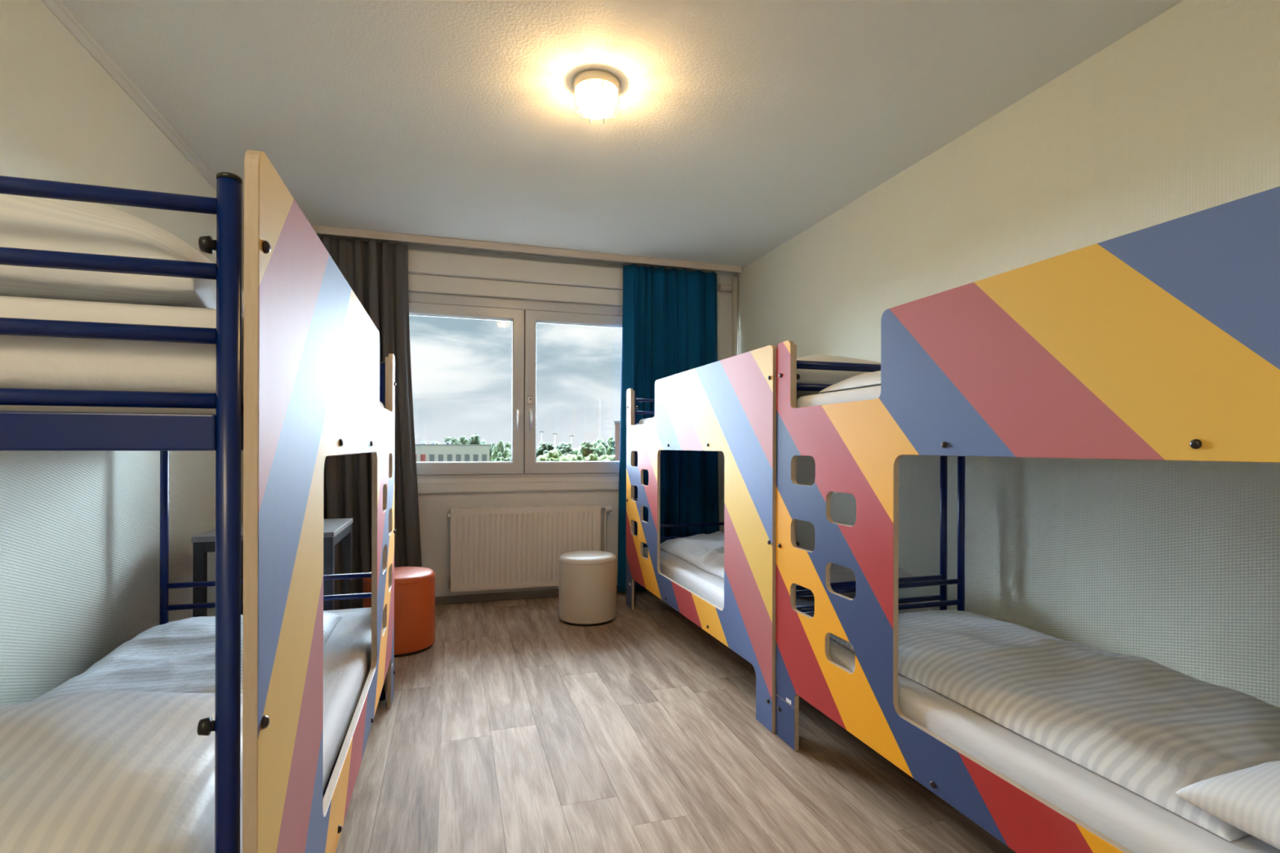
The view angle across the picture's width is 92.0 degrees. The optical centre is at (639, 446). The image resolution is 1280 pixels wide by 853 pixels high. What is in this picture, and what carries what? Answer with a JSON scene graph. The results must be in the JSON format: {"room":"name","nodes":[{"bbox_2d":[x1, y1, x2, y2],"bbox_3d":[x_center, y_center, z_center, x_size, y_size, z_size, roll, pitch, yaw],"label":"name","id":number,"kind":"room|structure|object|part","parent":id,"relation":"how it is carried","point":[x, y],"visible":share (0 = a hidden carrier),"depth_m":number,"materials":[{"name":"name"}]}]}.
{"room":"dormitory","nodes":[
{"label":"dormitory","id":0,"kind":"room"},
{"bbox_2d":[0,0,244,705],"bbox_3d":[-1.735,-0.147,1.306,0.120,2.536,6.350,0,0,-17],"label":"wall","id":1,"kind":"structure","parent":0,"point":[80,530],"depth_m":2.11,"materials":[{"name":"white paint"}]},
{"bbox_2d":[40,0,244,220],"bbox_3d":[-1.627,-1.395,1.218,0.030,0.038,5.880,0,0,-17],"label":"trim","id":2,"kind":"structure","parent":1,"relation":"attached to","point":[58,8],"depth_m":2.36,"materials":[{"name":"white paint"}]},
{"bbox_2d":[316,234,735,596],"bbox_3d":[-0.914,-0.144,4.692,3.423,2.536,0.350,0,0,-17],"label":"wall","id":3,"kind":"structure","parent":0,"point":[434,508],"depth_m":4.53,"materials":[{"name":"white paint"}]},
{"bbox_2d":[408,292,622,479],"bbox_3d":[-0.844,-0.420,4.563,2.360,1.305,0.158,0,0,-17],"label":"window","id":4,"kind":"structure","parent":3,"relation":"in","point":[523,316],"depth_m":4.54,"materials":[{"name":"grey plastic"}]},
{"bbox_3d":[-1.398,-0.400,4.409,1.120,1.204,0.075,0,0,-17],"label":"sash","id":5,"kind":"part","parent":4,"relation":"part of","materials":[{"name":"grey plastic"}]},
{"bbox_3d":[-0.884,-0.197,4.497,0.026,0.160,0.056,0,0,-17],"label":"handle","id":6,"kind":"part","parent":4,"relation":"part of","materials":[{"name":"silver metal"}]},
{"bbox_3d":[-0.802,-0.197,4.522,0.026,0.160,0.056,0,0,-17],"label":"handle","id":7,"kind":"part","parent":4,"relation":"part of","materials":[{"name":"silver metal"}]},
{"bbox_3d":[-0.309,-0.397,4.741,1.142,1.204,0.075,0,0,-17],"label":"sash","id":8,"kind":"part","parent":4,"relation":"part of","materials":[{"name":"grey plastic"}]},
{"bbox_2d":[408,248,622,290],"bbox_3d":[-0.867,-1.275,4.509,2.880,0.155,0.085,0,0,-17],"label":"trim","id":9,"kind":"structure","parent":3,"relation":"attached to","point":[420,262],"depth_m":4.45,"materials":[{"name":"white paint"}]},
{"bbox_2d":[408,273,622,306],"bbox_3d":[-0.873,-1.136,4.527,2.880,0.117,0.048,0,0,-17],"label":"trim","id":10,"kind":"structure","parent":3,"relation":"attached to","point":[423,283],"depth_m":4.49,"materials":[{"name":"white paint"}]},
{"bbox_2d":[417,480,618,492],"bbox_3d":[-0.838,0.295,4.537,2.360,0.059,0.032,0,0,-17],"label":"trim","id":11,"kind":"structure","parent":3,"relation":"attached to","point":[478,486],"depth_m":4.50,"materials":[{"name":"white paint"}]},
{"bbox_2d":[417,488,618,493],"bbox_3d":[-0.835,0.329,4.528,2.560,0.006,0.050,0,0,-17],"label":"trim","id":12,"kind":"structure","parent":3,"relation":"attached to","point":[582,489],"depth_m":4.48,"materials":[{"name":"white paint"}]},
{"bbox_2d":[435,585,621,604],"bbox_3d":[-0.864,1.090,4.519,3.399,0.055,0.013,0,0,-17],"label":"baseboard","id":13,"kind":"structure","parent":3,"relation":"attached to","point":[547,593],"depth_m":4.46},
{"bbox_2d":[448,504,613,592],"bbox_3d":[-0.778,0.777,4.488,1.178,0.681,0.116,0,0,-17],"label":"radiator","id":14,"kind":"object","parent":3,"relation":"attached to","point":[513,547],"visible":0.9,"depth_m":4.40,"materials":[{"name":"white metal"}]},
{"bbox_2d":[450,504,600,510],"bbox_3d":[-0.809,0.440,4.458,1.060,0.006,0.076,0,0,-17],"label":"grille","id":15,"kind":"object","parent":14,"relation":"attached to","point":[577,507],"depth_m":4.46,"materials":[{"name":"white metal"}]},
{"bbox_2d":[61,0,1183,272],"bbox_3d":[-0.037,-1.470,1.822,3.663,0.120,6.350,0,0,-17],"label":"ceiling","id":16,"kind":"structure","parent":0,"point":[739,127],"depth_m":2.49,"materials":[{"name":"white paint"}]},
{"bbox_2d":[311,225,741,272],"bbox_3d":[-0.819,-1.387,4.386,3.350,0.050,0.080,0,0,-17],"label":"rail","id":17,"kind":"object","parent":16,"relation":"attached to","point":[318,229],"visible":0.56,"depth_m":4.33,"materials":[{"name":"white paint"}]},
{"bbox_2d":[319,235,422,609],"bbox_3d":[-1.940,-0.137,4.063,0.980,2.453,0.134,0,0,-17],"label":"curtain","id":18,"kind":"object","parent":17,"relation":"hanging from","point":[377,273],"visible":0.3,"depth_m":4.13,"materials":[{"name":"grey fabric"}]},
{"bbox_2d":[617,263,719,592],"bbox_3d":[0.252,-0.131,4.730,0.842,2.453,0.134,0,0,-17],"label":"curtain","id":19,"kind":"object","parent":17,"relation":"hanging from","point":[669,316],"visible":0.56,"depth_m":4.72,"materials":[{"name":"blue fabric"}]},
{"bbox_2d":[573,69,619,124],"bbox_3d":[-0.169,-1.346,2.404,0.178,0.128,0.178,0,0,-2],"label":"ceiling lamp","id":20,"kind":"object","parent":16,"relation":"attached to","point":[597,86],"visible":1,"depth_m":2.38,"materials":[{"name":"beige glass"}]},
{"bbox_2d":[335,591,1016,852],"bbox_3d":[-0.044,1.170,1.822,3.663,0.100,6.350,0,0,-17],"label":"floor","id":21,"kind":"structure","parent":0,"point":[520,728],"depth_m":2.22,"materials":[{"name":"laminate"}]},
{"bbox_2d":[0,149,395,852],"bbox_3d":[-1.221,0.357,1.671,0.884,1.520,2.043,0,0,-17],"label":"bunk bed","id":22,"kind":"object","parent":21,"relation":"on","point":[315,381],"visible":0.94,"depth_m":0.87,"materials":[{"name":"laminate"}]},
{"bbox_3d":[-1.916,0.376,2.490,0.029,1.478,0.029,0,0,-17],"label":"post","id":23,"kind":"part","parent":22,"relation":"part of","materials":[{"name":"blue metal"}]},
{"bbox_2d":[0,295,384,415],"bbox_3d":[-1.224,-0.122,1.668,0.817,0.154,1.934,0,0,-17],"label":"mattress","id":24,"kind":"object","parent":22,"relation":"on","point":[25,362],"visible":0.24,"depth_m":0.82,"materials":[{"name":"white fabric"}]},
{"bbox_2d":[0,193,244,317],"bbox_3d":[-1.057,-0.314,1.021,0.718,0.226,0.560,0,0,-19],"label":"pillow","id":25,"kind":"object","parent":24,"relation":"on","point":[26,222],"visible":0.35,"depth_m":0.86,"materials":[{"name":"fabric"}]},
{"bbox_3d":[-0.583,0.378,0.834,0.018,0.023,0.024,0,0,-17],"label":"knob","id":26,"kind":"part","parent":22,"relation":"part of","materials":[{"name":"black plastic"}]},
{"bbox_3d":[-0.581,-0.272,0.834,0.018,0.023,0.024,0,0,-17],"label":"knob","id":27,"kind":"part","parent":22,"relation":"part of","materials":[{"name":"black plastic"}]},
{"bbox_3d":[-0.561,0.380,0.841,0.029,1.478,0.029,0,0,-17],"label":"post","id":28,"kind":"part","parent":22,"relation":"part of","materials":[{"name":"blue metal"}]},
{"bbox_3d":[-0.847,-0.019,1.784,0.026,0.049,1.947,0,0,-17],"label":"rail","id":29,"kind":"part","parent":22,"relation":"part of","materials":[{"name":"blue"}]},
{"bbox_2d":[166,607,371,852],"bbox_3d":[-1.227,0.771,1.668,0.817,0.154,1.934,0,0,-17],"label":"mattress","id":30,"kind":"object","parent":22,"relation":"on","point":[347,652],"visible":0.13,"depth_m":1.93,"materials":[{"name":"white fabric"}]},
{"bbox_2d":[0,690,242,852],"bbox_3d":[-1.064,0.586,1.051,0.740,0.213,0.619,0,0,-17],"label":"blanket","id":31,"kind":"object","parent":30,"relation":"on","point":[100,771],"visible":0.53,"depth_m":0.99,"materials":[{"name":"fabric"}]},
{"bbox_2d":[27,611,342,702],"bbox_3d":[-1.341,0.647,1.877,0.637,0.090,1.116,0,0,-17],"label":"pillow","id":32,"kind":"object","parent":30,"relation":"on","point":[179,656],"visible":0.33,"depth_m":1.78,"materials":[{"name":"fabric"}]},
{"bbox_3d":[-0.813,0.358,1.795,0.018,1.520,2.043,0,0,-17],"label":"panel","id":33,"kind":"part","parent":22,"relation":"part of","materials":[{"name":"laminate"}]},
{"bbox_3d":[-0.849,0.874,1.784,0.026,0.049,1.947,0,0,-17],"label":"rail","id":34,"kind":"part","parent":22,"relation":"part of","materials":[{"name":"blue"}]},
{"bbox_3d":[-1.135,0.378,2.728,0.029,1.478,0.029,0,0,-17],"label":"post","id":35,"kind":"part","parent":22,"relation":"part of","materials":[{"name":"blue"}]},
{"bbox_2d":[191,518,352,617],"bbox_3d":[-1.784,0.758,3.074,0.570,0.715,0.580,0,0,-17],"label":"table","id":36,"kind":"object","parent":21,"relation":"on","point":[335,530],"visible":0.41,"depth_m":2.88,"materials":[{"name":"grey metal"}]},
{"bbox_3d":[-1.955,0.770,2.746,0.042,0.690,0.042,0,0,-17],"label":"leg","id":37,"kind":"part","parent":36,"relation":"part of","materials":[{"name":"grey metal"}]},
{"bbox_3d":[-2.109,0.770,3.252,0.042,0.690,0.042,0,0,-17],"label":"leg","id":38,"kind":"part","parent":36,"relation":"part of","materials":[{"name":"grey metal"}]},
{"bbox_3d":[-1.460,0.771,2.897,0.042,0.690,0.042,0,0,-17],"label":"leg","id":39,"kind":"part","parent":36,"relation":"part of","materials":[{"name":"grey metal"}]},
{"bbox_3d":[-1.613,0.771,3.402,0.042,0.690,0.042,0,0,-17],"label":"leg","id":40,"kind":"part","parent":36,"relation":"part of","materials":[{"name":"grey metal"}]},
{"bbox_2d":[362,566,435,657],"bbox_3d":[-1.335,0.905,3.433,0.377,0.422,0.377,0,0,-17],"label":"pouf","id":41,"kind":"object","parent":21,"relation":"on","point":[414,586],"visible":0.58,"depth_m":3.31,"materials":[{"name":"orange leather"}]},
{"bbox_3d":[-1.334,0.713,3.433,0.373,0.038,0.373,0,0,-17],"label":"seat","id":42,"kind":"part","parent":41,"relation":"part of","materials":[{"name":"orange leather"}]},
{"bbox_2d":[558,550,617,626],"bbox_3d":[-0.338,0.908,4.007,0.377,0.422,0.377,0,0,-17],"label":"pouf","id":43,"kind":"object","parent":21,"relation":"on","point":[587,578],"visible":1,"depth_m":3.85,"materials":[{"name":"white leather"}]},
{"bbox_3d":[-0.338,0.716,4.007,0.373,0.038,0.373,0,0,-17],"label":"seat","id":44,"kind":"part","parent":43,"relation":"part of","materials":[{"name":"beige leather"}]},
{"bbox_2d":[717,276,737,356],"bbox_3d":[0.704,-0.113,4.944,0.154,2.470,0.069,0,0,-17],"label":"pipe","id":45,"kind":"object","parent":21,"relation":"on","point":[722,287],"visible":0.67,"depth_m":4.93,"materials":[{"name":"white metal"}]},
{"bbox_2d":[626,345,947,733],"bbox_3d":[0.624,0.362,3.517,0.884,1.520,2.043,0,0,-18],"label":"bunk bed","id":46,"kind":"object","parent":21,"relation":"on","point":[727,406],"visible":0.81,"depth_m":2.76,"materials":[{"name":"laminate"}]},
{"bbox_3d":[-0.044,0.381,4.340,0.029,1.478,0.029,0,0,-18],"label":"post","id":47,"kind":"part","parent":46,"relation":"part of","materials":[{"name":"blue metal"}]},
{"bbox_2d":[639,417,654,424],"bbox_3d":[0.638,-0.117,3.513,0.793,0.154,1.925,0,0,-17],"label":"mattress","id":48,"kind":"object","parent":46,"relation":"on","point":[648,420],"visible":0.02,"depth_m":4.12,"materials":[{"name":"white fabric"}]},
{"bbox_2d":[796,354,880,399],"bbox_3d":[0.826,-0.300,2.854,0.760,0.210,0.478,0,0,-17],"label":"pillow","id":49,"kind":"object","parent":48,"relation":"on","point":[806,375],"visible":0.12,"depth_m":2.63,"materials":[{"name":"fabric"}]},
{"bbox_3d":[0.218,0.361,3.389,0.018,1.520,2.043,0,0,-18],"label":"panel","id":50,"kind":"part","parent":46,"relation":"part of","materials":[{"name":"laminate"}]},
{"bbox_2d":[643,546,929,613],"bbox_3d":[0.635,0.776,3.513,0.793,0.154,1.925,0,0,-17],"label":"mattress","id":51,"kind":"object","parent":46,"relation":"on","point":[708,586],"visible":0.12,"depth_m":3.31,"materials":[{"name":"white fabric"}]},
{"bbox_2d":[659,531,724,578],"bbox_3d":[0.610,0.635,3.761,0.658,0.124,1.333,0,0,-17],"label":"duvet","id":52,"kind":"object","parent":51,"relation":"on","point":[705,552],"visible":0.38,"depth_m":3.81,"materials":[{"name":"fabric"}]},
{"bbox_2d":[795,563,914,596],"bbox_3d":[0.853,0.598,2.894,0.680,0.199,0.457,0,0,-19],"label":"pillow","id":53,"kind":"object","parent":51,"relation":"on","point":[838,573],"visible":0.1,"depth_m":2.70,"materials":[{"name":"fabric"}]},
{"bbox_3d":[1.329,0.385,2.705,0.029,1.478,0.029,0,0,-18],"label":"post","id":54,"kind":"part","parent":46,"relation":"part of","materials":[{"name":"blue metal"}]},
{"bbox_2d":[775,186,1279,852],"bbox_3d":[1.242,0.363,1.558,0.884,1.520,2.043,0,0,-17],"label":"bunk bed","id":55,"kind":"object","parent":21,"relation":"on","point":[1160,341],"visible":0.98,"depth_m":1.40,"materials":[{"name":"laminate"}]},
{"bbox_2d":[796,385,880,407],"bbox_3d":[1.250,-0.116,1.560,0.814,0.154,1.931,0,0,-17],"label":"mattress","id":56,"kind":"object","parent":55,"relation":"on","point":[873,392],"visible":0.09,"depth_m":2.08,"materials":[{"name":"white fabric"}]},
{"bbox_2d":[819,370,880,392],"bbox_3d":[1.238,-0.240,1.615,0.747,0.092,1.575,0,0,-17],"label":"duvet","id":57,"kind":"object","parent":56,"relation":"on","point":[868,379],"visible":0.09,"depth_m":2.07,"materials":[{"name":"fabric"}]},
{"bbox_3d":[1.364,0.385,2.626,0.029,1.478,0.029,0,0,-17],"label":"post","id":58,"kind":"part","parent":55,"relation":"part of","materials":[{"name":"blue metal"}]},
{"bbox_2d":[829,637,1279,852],"bbox_3d":[1.247,0.777,1.560,0.814,0.154,1.931,0,0,-17],"label":"mattress","id":59,"kind":"object","parent":55,"relation":"on","point":[1133,821],"visible":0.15,"depth_m":1.34,"materials":[{"name":"white fabric"}]},
{"bbox_2d":[829,609,1279,842],"bbox_3d":[1.190,0.648,1.826,0.736,0.102,1.339,0,0,-17],"label":"duvet","id":60,"kind":"object","parent":59,"relation":"on","point":[1155,731],"visible":0.76,"depth_m":1.53,"materials":[{"name":"fabric"}]},
{"bbox_2d":[1175,760,1279,849],"bbox_3d":[1.392,0.608,0.952,0.720,0.182,0.540,0,0,-13],"label":"pillow","id":61,"kind":"object","parent":59,"relation":"on","point":[1247,799],"visible":1,"depth_m":1.06,"materials":[{"name":"fabric"}]},
{"bbox_2d":[735,0,1279,707],"bbox_3d":[1.655,-0.138,2.338,0.120,2.536,6.350,0,0,-17],"label":"wall","id":62,"kind":"structure","parent":0,"point":[1175,565],"depth_m":2.24,"materials":[{"name":"white paint"}]},
{"label":"outside","id":63,"kind":"structure","parent":0,"visible":0},
{"bbox_3d":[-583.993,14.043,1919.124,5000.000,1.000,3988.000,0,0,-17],"label":"ground","id":64,"kind":"structure","parent":63,"visible":0},
{"bbox_2d":[415,440,490,461],"bbox_3d":[-51.185,6.835,148.538,28.846,16.294,14.400,0,0,-17],"label":"apartment building","id":65,"kind":"structure","parent":64,"relation":"on","point":[447,451],"depth_m":143.63,"materials":[{"name":"grey concrete"}]},
{"bbox_2d":[444,435,469,444],"bbox_3d":[-52.296,6.044,176.633,9.096,17.876,6.894,0,0,-17],"label":"tree","id":66,"kind":"object","parent":64,"relation":"on","point":[463,440],"visible":0.1,"depth_m":175.59,"materials":[{"name":"green plant"}]},
{"bbox_2d":[468,433,485,444],"bbox_3d":[-52.567,5.469,196.548,8.433,19.025,10.052,0,0,-17],"label":"tree","id":67,"kind":"object","parent":64,"relation":"on","point":[475,438],"visible":0.1,"depth_m":195.22,"materials":[{"name":"green plant"}]},
{"bbox_2d":[480,443,496,461],"bbox_3d":[-41.753,7.082,173.573,9.248,15.861,7.584,0,0,-17],"label":"tree","id":68,"kind":"object","parent":64,"relation":"on","point":[492,446],"visible":0.06,"depth_m":171.82,"materials":[{"name":"green plant"}]},
{"bbox_2d":[491,440,511,461],"bbox_3d":[-37.122,6.706,166.228,6.721,16.638,6.760,0,0,-17],"label":"tree","id":69,"kind":"object","parent":64,"relation":"on","point":[500,451],"visible":0.32,"depth_m":164.71,"materials":[{"name":"green plant"}]},
{"bbox_2d":[496,457,511,461],"bbox_3d":[-28.215,8.642,127.165,4.783,12.812,4.203,0,0,-17],"label":"tree","id":70,"kind":"object","parent":64,"relation":"on","point":[500,459],"visible":0.16,"depth_m":126.28,"materials":[{"name":"green plant"}]},
{"bbox_2d":[536,455,551,461],"bbox_3d":[-19.921,8.461,126.128,6.258,13.220,7.303,0,0,-17],"label":"tree","id":71,"kind":"object","parent":64,"relation":"on","point":[540,458],"visible":0.1,"depth_m":124.91,"materials":[{"name":"green plant"}]},
{"bbox_2d":[536,441,555,458],"bbox_3d":[-39.928,6.635,259.175,9.778,16.761,12.854,0,0,-17],"label":"tree","id":72,"kind":"object","parent":64,"relation":"on","point":[544,448],"visible":0.58,"depth_m":255.30,"materials":[{"name":"green plant"}]},
{"bbox_2d":[543,449,564,461],"bbox_3d":[-19.162,7.927,140.728,8.686,14.292,8.628,0,0,-17],"label":"bush","id":73,"kind":"object","parent":64,"relation":"on","point":[553,455],"visible":0.15,"depth_m":138.26,"materials":[{"name":"green plant"}]},
{"bbox_2d":[551,441,573,456],"bbox_3d":[-28.037,6.723,231.829,12.134,16.652,10.289,0,0,-17],"label":"tree","id":74,"kind":"object","parent":64,"relation":"on","point":[565,448],"visible":0.2,"depth_m":229.41,"materials":[{"name":"green plant"}]},
{"bbox_2d":[558,453,583,461],"bbox_3d":[-14.141,8.432,133.857,7.408,13.308,9.357,0,0,-17],"label":"bush","id":75,"kind":"object","parent":64,"relation":"on","point":[569,457],"visible":0.19,"depth_m":132.17,"materials":[{"name":"green plant"}]},
{"bbox_2d":[572,441,606,460],"bbox_3d":[-12.636,7.025,152.964,8.964,16.131,10.561,0,0,-17],"label":"tree","id":76,"kind":"object","parent":64,"relation":"on","point":[585,449],"visible":0.28,"depth_m":149.46,"materials":[{"name":"green plant"}]},
{"bbox_2d":[582,453,614,460],"bbox_3d":[-7.698,8.291,120.764,9.504,13.626,7.359,0,0,-17],"label":"bush","id":77,"kind":"object","parent":64,"relation":"on","point":[592,456],"visible":0.04,"depth_m":119.80,"materials":[{"name":"green plant"}]},
{"bbox_2d":[596,436,614,455],"bbox_3d":[-9.597,6.219,174.821,7.281,17.759,7.506,0,0,-17],"label":"tree","id":78,"kind":"object","parent":64,"relation":"on","point":[610,450],"visible":0.23,"depth_m":173.38,"materials":[{"name":"green plant"}]},
{"bbox_2d":[613,421,620,460],"bbox_3d":[0.495,5.893,87.726,8.300,18.457,10.300,0,0,-2],"label":"tower block","id":79,"kind":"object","parent":64,"relation":"on","point":[617,424],"visible":0.03,"depth_m":82.62,"materials":[{"name":"concrete"}]}
]}

